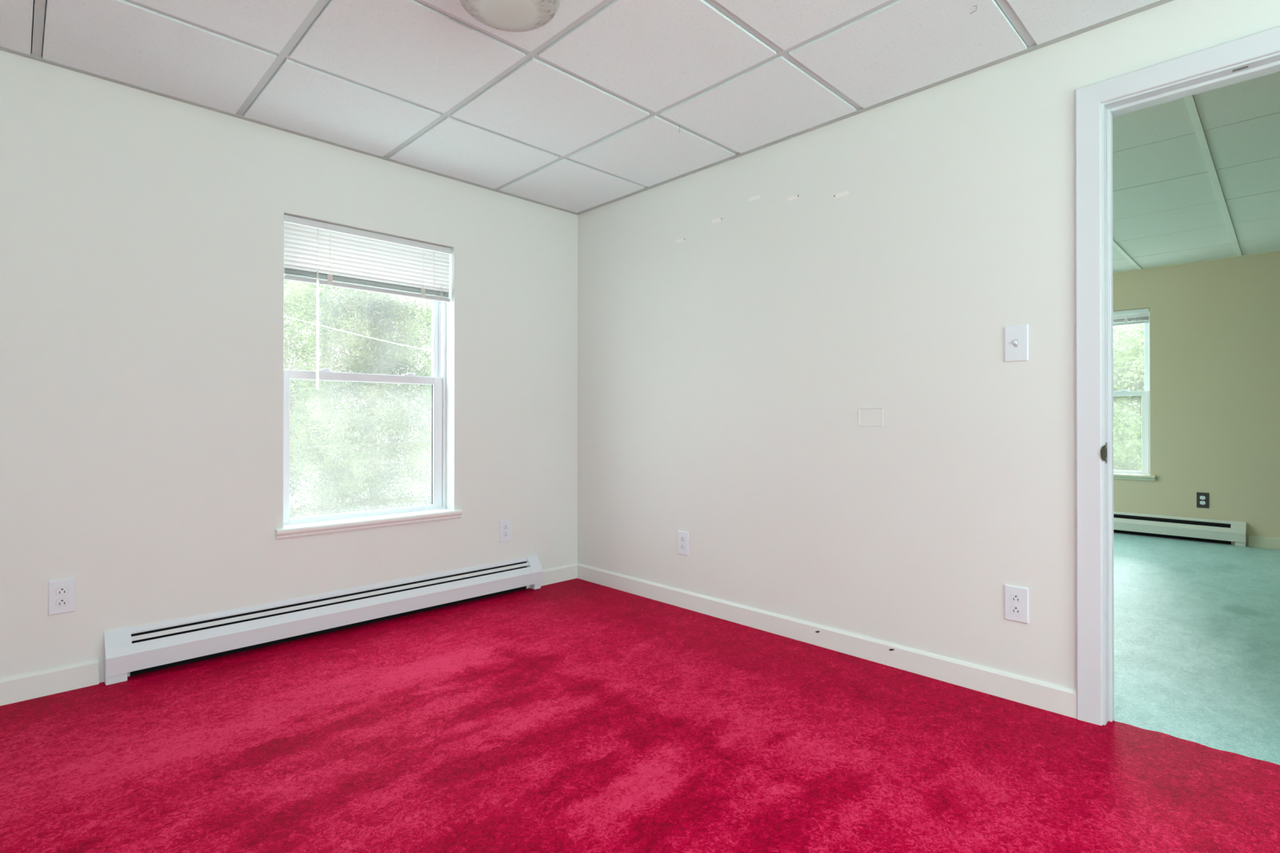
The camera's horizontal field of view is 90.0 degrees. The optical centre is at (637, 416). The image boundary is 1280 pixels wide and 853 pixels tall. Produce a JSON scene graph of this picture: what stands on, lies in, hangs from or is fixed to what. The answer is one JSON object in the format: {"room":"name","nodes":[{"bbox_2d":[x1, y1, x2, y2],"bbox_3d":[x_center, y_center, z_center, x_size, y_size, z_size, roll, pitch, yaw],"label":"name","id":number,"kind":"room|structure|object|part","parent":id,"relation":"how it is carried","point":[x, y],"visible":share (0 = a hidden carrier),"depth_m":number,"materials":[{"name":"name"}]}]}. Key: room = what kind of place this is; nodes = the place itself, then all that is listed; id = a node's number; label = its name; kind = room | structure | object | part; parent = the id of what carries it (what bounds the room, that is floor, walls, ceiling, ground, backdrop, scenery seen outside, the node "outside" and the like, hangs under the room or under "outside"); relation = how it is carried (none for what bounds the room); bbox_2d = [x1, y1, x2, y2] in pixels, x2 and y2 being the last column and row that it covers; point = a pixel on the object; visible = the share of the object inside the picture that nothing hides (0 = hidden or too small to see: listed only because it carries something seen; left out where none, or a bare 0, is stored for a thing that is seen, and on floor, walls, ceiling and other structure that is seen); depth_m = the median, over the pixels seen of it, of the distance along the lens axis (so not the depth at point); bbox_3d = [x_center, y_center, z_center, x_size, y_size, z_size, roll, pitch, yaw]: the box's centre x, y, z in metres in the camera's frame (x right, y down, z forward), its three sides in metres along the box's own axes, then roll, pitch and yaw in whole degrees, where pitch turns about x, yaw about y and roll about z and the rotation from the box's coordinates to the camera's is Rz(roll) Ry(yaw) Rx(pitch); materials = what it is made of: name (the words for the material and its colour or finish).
{"room":"empty room","nodes":[
{"label":"empty room","id":0,"kind":"room"},
{"bbox_2d":[0,34,577,683],"bbox_3d":[-0.111,-0.201,4.301,8.010,2.570,0.200,0,0,-44],"label":"wall","id":1,"kind":"structure","parent":0,"point":[142,233],"depth_m":2.55,"materials":[{"name":"beige paint"}]},
{"bbox_2d":[0,659,98,706],"bbox_3d":[-2.380,0.929,1.931,1.160,0.088,0.012,0,0,-44],"label":"baseboard","id":2,"kind":"structure","parent":1,"relation":"attached to","point":[26,686],"depth_m":2.24,"materials":[{"name":"white paint"}]},
{"bbox_2d":[48,577,75,615],"bbox_3d":[-2.039,0.638,2.268,0.074,0.121,0.009,0,0,-44],"label":"wall outlet","id":3,"kind":"object","parent":1,"relation":"attached to","point":[61,593],"visible":1,"depth_m":2.27,"materials":[{"name":"white plastic"}]},
{"bbox_2d":[55,597,68,607],"bbox_3d":[-2.037,0.658,2.266,0.036,0.030,0.004,0,0,-44],"label":"receptacle","id":4,"kind":"object","parent":3,"relation":"attached to","point":[60,602],"depth_m":2.27,"materials":[{"name":"grey plastic"}]},
{"bbox_2d":[55,586,68,595],"bbox_3d":[-2.037,0.618,2.267,0.036,0.030,0.004,0,0,-44],"label":"receptacle","id":5,"kind":"object","parent":3,"relation":"attached to","point":[60,591],"depth_m":2.27,"materials":[{"name":"grey plastic"}]},
{"bbox_2d":[103,555,542,685],"bbox_3d":[-1.249,0.886,2.998,1.922,0.183,0.068,0,0,-44],"label":"baseboard heater","id":6,"kind":"object","parent":1,"relation":"attached to","point":[135,651],"visible":1,"depth_m":2.77,"materials":[{"name":"white metal"}]},
{"bbox_3d":[-1.266,0.872,3.020,1.775,0.151,0.012,0,0,-44],"label":"panel","id":7,"kind":"part","parent":6,"relation":"part of","materials":[{"name":"white metal"}]},
{"bbox_2d":[275,300,462,539],"bbox_3d":[-1.303,-0.177,3.117,0.871,1.415,0.227,0,0,-44],"label":"window","id":8,"kind":"structure","parent":1,"relation":"in","point":[294,527],"depth_m":3.17,"materials":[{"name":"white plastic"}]},
{"bbox_3d":[-1.346,-0.522,3.148,0.787,0.702,0.024,0,0,-44],"label":"sash","id":9,"kind":"part","parent":8,"relation":"part of","materials":[{"name":"white plastic"}]},
{"bbox_3d":[-1.323,0.137,3.122,0.787,0.692,0.026,0,0,-44],"label":"sash","id":10,"kind":"part","parent":8,"relation":"part of","materials":[{"name":"white plastic"}]},
{"bbox_2d":[284,214,452,389],"bbox_3d":[-1.264,-0.501,3.076,0.795,0.760,0.046,0,0,-44],"label":"window blind","id":11,"kind":"object","parent":8,"relation":"attached to","point":[318,253],"visible":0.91,"depth_m":3.04,"materials":[{"name":"white plastic"}]},
{"bbox_3d":[-1.406,-0.753,2.928,0.002,0.205,0.002,0,0,-8],"label":"ladder cord","id":12,"kind":"part","parent":11,"relation":"part of","materials":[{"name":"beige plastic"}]},
{"bbox_3d":[-1.269,-0.749,3.082,0.787,0.203,0.012,0,0,-44],"label":"slat panel","id":13,"kind":"part","parent":11,"relation":"part of","materials":[{"name":"white plastic"}]},
{"bbox_3d":[-1.269,-0.610,3.081,0.787,0.020,0.026,0,0,-44],"label":"rail","id":14,"kind":"part","parent":11,"relation":"part of","materials":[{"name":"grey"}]},
{"bbox_3d":[-1.086,-0.752,3.241,0.002,0.205,0.002,0,0,-8],"label":"ladder cord","id":15,"kind":"part","parent":11,"relation":"part of","materials":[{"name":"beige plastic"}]},
{"bbox_3d":[-1.266,0.507,3.075,0.871,0.045,0.119,0,0,-44],"label":"sill","id":16,"kind":"part","parent":8,"relation":"part of","materials":[{"name":"white paint"}]},
{"bbox_2d":[499,519,511,542],"bbox_3d":[-0.732,0.634,3.545,0.074,0.121,0.009,0,0,-44],"label":"wall outlet","id":17,"kind":"object","parent":1,"relation":"attached to","point":[504,525],"visible":1,"depth_m":3.54,"materials":[{"name":"white plastic"}]},
{"bbox_2d":[502,532,508,537],"bbox_3d":[-0.730,0.654,3.543,0.036,0.030,0.004,0,0,-44],"label":"receptacle","id":18,"kind":"object","parent":17,"relation":"attached to","point":[505,535],"depth_m":3.54,"materials":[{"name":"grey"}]},
{"bbox_2d":[502,524,508,530],"bbox_3d":[-0.730,0.614,3.544,0.034,0.028,0.003,0,0,-44],"label":"receptacle","id":19,"kind":"object","parent":17,"relation":"attached to","point":[505,527],"depth_m":3.54,"materials":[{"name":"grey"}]},
{"bbox_2d":[541,563,577,586],"bbox_3d":[-0.469,0.938,3.798,0.296,0.088,0.012,0,0,-44],"label":"baseboard","id":20,"kind":"structure","parent":1,"relation":"attached to","point":[556,575],"depth_m":3.80,"materials":[{"name":"white paint"}]},
{"bbox_2d":[0,577,1279,852],"bbox_3d":[-0.021,0.970,1.168,3.469,0.001,4.400,0,0,-44],"label":"floor","id":21,"kind":"structure","parent":0,"point":[576,715],"depth_m":1.83,"materials":[{"name":"carpet"}]},
{"bbox_2d":[0,0,1279,271],"bbox_3d":[1.479,-1.341,2.643,7.760,0.204,4.500,0,0,-44],"label":"ceiling","id":22,"kind":"structure","parent":0,"point":[584,108],"depth_m":2.38,"materials":[{"name":"tile"}]},
{"bbox_2d":[459,0,559,31],"bbox_3d":[-0.358,-1.185,1.775,0.283,0.129,0.283,0,0,-44],"label":"ceiling light","id":23,"kind":"object","parent":22,"relation":"attached to","point":[509,15],"visible":1,"depth_m":1.79,"materials":[{"name":"white glass"}]},
{"bbox_2d":[577,0,1279,690],"bbox_3d":[1.213,-0.209,2.379,0.121,2.570,4.400,0,0,-44],"label":"wall","id":24,"kind":"structure","parent":0,"point":[738,317],"depth_m":2.57,"materials":[{"name":"beige paint"}]},
{"bbox_2d":[0,0,1173,214],"bbox_3d":[-0.045,-1.257,1.154,3.400,0.026,4.400,0,0,-44],"label":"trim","id":25,"kind":"structure","parent":24,"relation":"attached to","point":[1035,46],"depth_m":2.54,"materials":[{"name":"grey"}]},
{"bbox_2d":[677,530,688,555],"bbox_3d":[0.232,0.651,3.288,0.009,0.121,0.074,0,0,-44],"label":"wall outlet","id":26,"kind":"object","parent":24,"relation":"attached to","point":[682,536],"visible":1,"depth_m":3.28,"materials":[{"name":"white plastic"}]},
{"bbox_2d":[680,544,684,550],"bbox_3d":[0.230,0.671,3.286,0.003,0.028,0.034,0,0,-44],"label":"receptacle","id":27,"kind":"object","parent":26,"relation":"attached to","point":[682,546],"depth_m":3.28,"materials":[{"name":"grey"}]},
{"bbox_2d":[680,536,684,542],"bbox_3d":[0.230,0.631,3.286,0.004,0.030,0.036,0,0,-44],"label":"receptacle","id":28,"kind":"object","parent":26,"relation":"attached to","point":[682,538],"depth_m":3.29,"materials":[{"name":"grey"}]},
{"bbox_2d":[577,563,1076,719],"bbox_3d":[0.523,0.934,2.985,0.013,0.088,2.563,0,0,-44],"label":"baseboard","id":29,"kind":"structure","parent":24,"relation":"attached to","point":[1062,700],"depth_m":2.58,"materials":[{"name":"white paint"}]},
{"bbox_2d":[858,408,883,426],"bbox_3d":[0.937,0.002,2.573,0.004,0.072,0.100,0,0,-44],"label":"blank cover plate","id":30,"kind":"object","parent":24,"relation":"attached to","point":[867,416],"visible":1,"depth_m":2.57,"materials":[{"name":"beige paint"}]},
{"bbox_2d":[1004,324,1028,362],"bbox_3d":[1.296,-0.252,2.196,0.019,0.124,0.074,0,0,-44],"label":"light switch","id":31,"kind":"object","parent":24,"relation":"attached to","point":[1015,337],"visible":1,"depth_m":2.20,"materials":[{"name":"white plastic"}]},
{"bbox_2d":[1004,584,1028,623],"bbox_3d":[1.299,0.643,2.196,0.009,0.121,0.074,0,0,-44],"label":"wall outlet","id":32,"kind":"object","parent":24,"relation":"attached to","point":[1016,598],"visible":1,"depth_m":2.19,"materials":[{"name":"white plastic"}]},
{"bbox_2d":[1010,605,1022,614],"bbox_3d":[1.297,0.663,2.195,0.004,0.030,0.036,0,0,-44],"label":"receptacle","id":33,"kind":"object","parent":32,"relation":"attached to","point":[1015,610],"depth_m":2.19,"materials":[{"name":"grey plastic"}]},
{"bbox_2d":[1010,593,1022,603],"bbox_3d":[1.297,0.623,2.195,0.004,0.030,0.036,0,0,-44],"label":"receptacle","id":34,"kind":"object","parent":32,"relation":"attached to","point":[1015,597],"depth_m":2.19,"materials":[{"name":"grey plastic"}]},
{"bbox_2d":[1075,25,1279,725],"bbox_3d":[1.796,-0.044,1.781,0.154,2.035,0.944,0,0,-44],"label":"door frame","id":35,"kind":"structure","parent":24,"relation":"in","point":[1256,55],"depth_m":2.04,"materials":[{"name":"white paint"}]},
{"bbox_3d":[1.480,0.116,2.028,0.049,0.066,0.006,0,0,-36],"label":"strike plate","id":36,"kind":"part","parent":35,"relation":"part of","materials":[{"name":"brown metal"}]},
{"bbox_3d":[1.711,-0.987,1.818,0.011,0.002,0.033,0,0,-44],"label":"catch plate","id":37,"kind":"part","parent":35,"relation":"part of","materials":[{"name":"silver metal"}]},
{"bbox_2d":[1112,249,1279,273],"bbox_3d":[2.737,-1.244,3.873,4.140,0.026,4.400,0,0,-44],"label":"trim","id":38,"kind":"structure","parent":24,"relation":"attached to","point":[1275,251],"depth_m":5.06,"materials":[{"name":"beige paint"}]},
{"bbox_2d":[1112,251,1279,546],"bbox_3d":[4.289,-0.195,5.385,0.200,2.570,4.400,0,0,-44],"label":"wall","id":39,"kind":"structure","parent":0,"point":[1215,325],"depth_m":5.01,"materials":[{"name":"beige paint"}]},
{"bbox_2d":[1113,311,1155,481],"bbox_3d":[4.020,-0.185,5.641,0.227,1.437,0.864,0,0,-44],"label":"window","id":40,"kind":"structure","parent":39,"relation":"in","point":[1144,475],"depth_m":5.39,"materials":[{"name":"white plastic"}]},
{"bbox_2d":[1112,307,1149,326],"bbox_3d":[3.979,-0.827,5.606,0.044,0.146,0.788,0,0,-44],"label":"window blind","id":41,"kind":"object","parent":40,"relation":"attached to","point":[1141,317],"visible":0.48,"depth_m":5.41,"materials":[{"name":"white plastic"}]},
{"bbox_3d":[3.983,-0.847,5.610,0.012,0.043,0.780,0,0,-44],"label":"slat panel","id":42,"kind":"part","parent":41,"relation":"part of","materials":[{"name":"white plastic"}]},
{"bbox_3d":[3.983,-0.789,5.609,0.026,0.020,0.780,0,0,-44],"label":"rail","id":43,"kind":"part","parent":41,"relation":"part of","materials":[{"name":"grey"}]},
{"bbox_3d":[4.026,0.135,5.660,0.026,0.703,0.780,0,0,-44],"label":"sash","id":44,"kind":"part","parent":40,"relation":"part of","materials":[{"name":"white plastic"}]},
{"bbox_3d":[4.050,-0.535,5.685,0.024,0.713,0.780,0,0,-44],"label":"sash","id":45,"kind":"part","parent":40,"relation":"part of","materials":[{"name":"clear glass"}]},
{"bbox_3d":[3.981,0.511,5.600,0.119,0.045,0.864,0,0,-44],"label":"sill","id":46,"kind":"part","parent":40,"relation":"part of","materials":[{"name":"beige paint"}]},
{"bbox_2d":[1113,511,1246,546],"bbox_3d":[3.931,0.899,5.554,0.068,0.183,1.952,0,0,-44],"label":"baseboard heater","id":47,"kind":"object","parent":39,"relation":"attached to","point":[1219,531],"visible":0.42,"depth_m":5.12,"materials":[{"name":"white metal"}]},
{"bbox_3d":[3.951,0.886,5.574,0.012,0.151,1.782,0,0,-44],"label":"panel","id":48,"kind":"part","parent":47,"relation":"part of","materials":[{"name":"white metal"}]},
{"bbox_2d":[1196,492,1208,508],"bbox_3d":[4.461,0.661,5.056,0.009,0.121,0.074,0,0,-44],"label":"wall outlet","id":49,"kind":"object","parent":39,"relation":"attached to","point":[1202,499],"visible":1,"depth_m":5.05,"materials":[{"name":"grey plastic"}]},
{"bbox_2d":[1248,534,1279,550],"bbox_3d":[5.196,0.942,4.299,0.012,0.088,1.585,0,0,-44],"label":"baseboard","id":50,"kind":"structure","parent":39,"relation":"attached to","point":[1256,541],"depth_m":4.80,"materials":[{"name":"beige paint"}]},
{"bbox_2d":[1113,533,1279,764],"bbox_3d":[2.712,0.984,3.839,4.209,0.001,4.400,0,0,-44],"label":"floor","id":51,"kind":"structure","parent":0,"point":[1197,624],"depth_m":2.79,"materials":[{"name":"green carpet"}]},
{"label":"outside","id":52,"kind":"structure","parent":0,"visible":0},
{"bbox_2d":[289,457,431,516],"bbox_3d":[-0.369,4.132,3.893,120.000,0.300,120.000,0,0,-44],"label":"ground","id":53,"kind":"structure","parent":52,"point":[422,457],"depth_m":33.82,"materials":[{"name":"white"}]},
{"bbox_2d":[284,280,360,495],"bbox_3d":[-12.772,-0.708,21.517,7.204,9.527,6.657,0,0,27],"label":"leafy tree","id":54,"kind":"object","parent":53,"relation":"on","point":[296,324],"visible":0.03,"depth_m":21.33,"materials":[{"name":"green plant"}]},
{"bbox_2d":[284,280,363,518],"bbox_3d":[-6.756,0.645,11.320,4.531,6.738,4.921,0,0,-44],"label":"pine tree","id":55,"kind":"object","parent":53,"relation":"on","point":[286,365],"visible":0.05,"depth_m":11.26,"materials":[{"name":"green plant"}]},
{"bbox_2d":[284,280,431,515],"bbox_3d":[-8.031,-0.002,16.511,6.437,8.077,6.219,0,0,29],"label":"leafy tree","id":56,"kind":"object","parent":53,"relation":"on","point":[301,293],"visible":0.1,"depth_m":16.10,"materials":[{"name":"green plant"}]},
{"bbox_2d":[289,287,431,518],"bbox_3d":[-3.561,1.095,8.305,3.730,5.816,3.665,0,0,32],"label":"window glass","id":57,"kind":"object","parent":53,"relation":"on","point":[375,309],"visible":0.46,"depth_m":8.14,"materials":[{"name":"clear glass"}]},
{"bbox_2d":[377,298,431,479],"bbox_3d":[-8.369,-0.469,26.765,6.638,9.097,6.910,0,0,33],"label":"leafy tree","id":58,"kind":"object","parent":53,"relation":"on","point":[428,317],"visible":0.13,"depth_m":25.56,"materials":[{"name":"green plant"}]},
{"bbox_2d":[407,328,431,504],"bbox_3d":[-3.024,0.893,12.493,4.105,6.257,3.723,0,0,34],"label":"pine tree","id":59,"kind":"object","parent":53,"relation":"on","point":[431,328],"visible":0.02,"depth_m":12.30,"materials":[{"name":"green plant"}]},
{"bbox_2d":[1113,320,1144,471],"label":"window","id":60,"kind":"structure","parent":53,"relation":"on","point":[1122,379],"depth_m":9.09,"materials":[{"name":"clear glass"}]},
{"bbox_2d":[1113,321,1144,468],"bbox_3d":[11.528,0.225,13.551,6.630,7.617,7.385,0,0,-9],"label":"leafy tree","id":61,"kind":"object","parent":53,"relation":"on","point":[1142,326],"visible":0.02,"depth_m":12.69,"materials":[{"name":"green plant"}]},
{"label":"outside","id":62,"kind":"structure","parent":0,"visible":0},
{"bbox_2d":[284,315,431,351],"bbox_3d":[-2.659,-0.918,7.547,4.601,0.597,0.008,0,0,-44],"label":"overhead cable","id":63,"kind":"object","parent":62,"point":[284,316],"visible":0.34,"depth_m":7.09,"materials":[{"name":"white plastic"}]}
]}

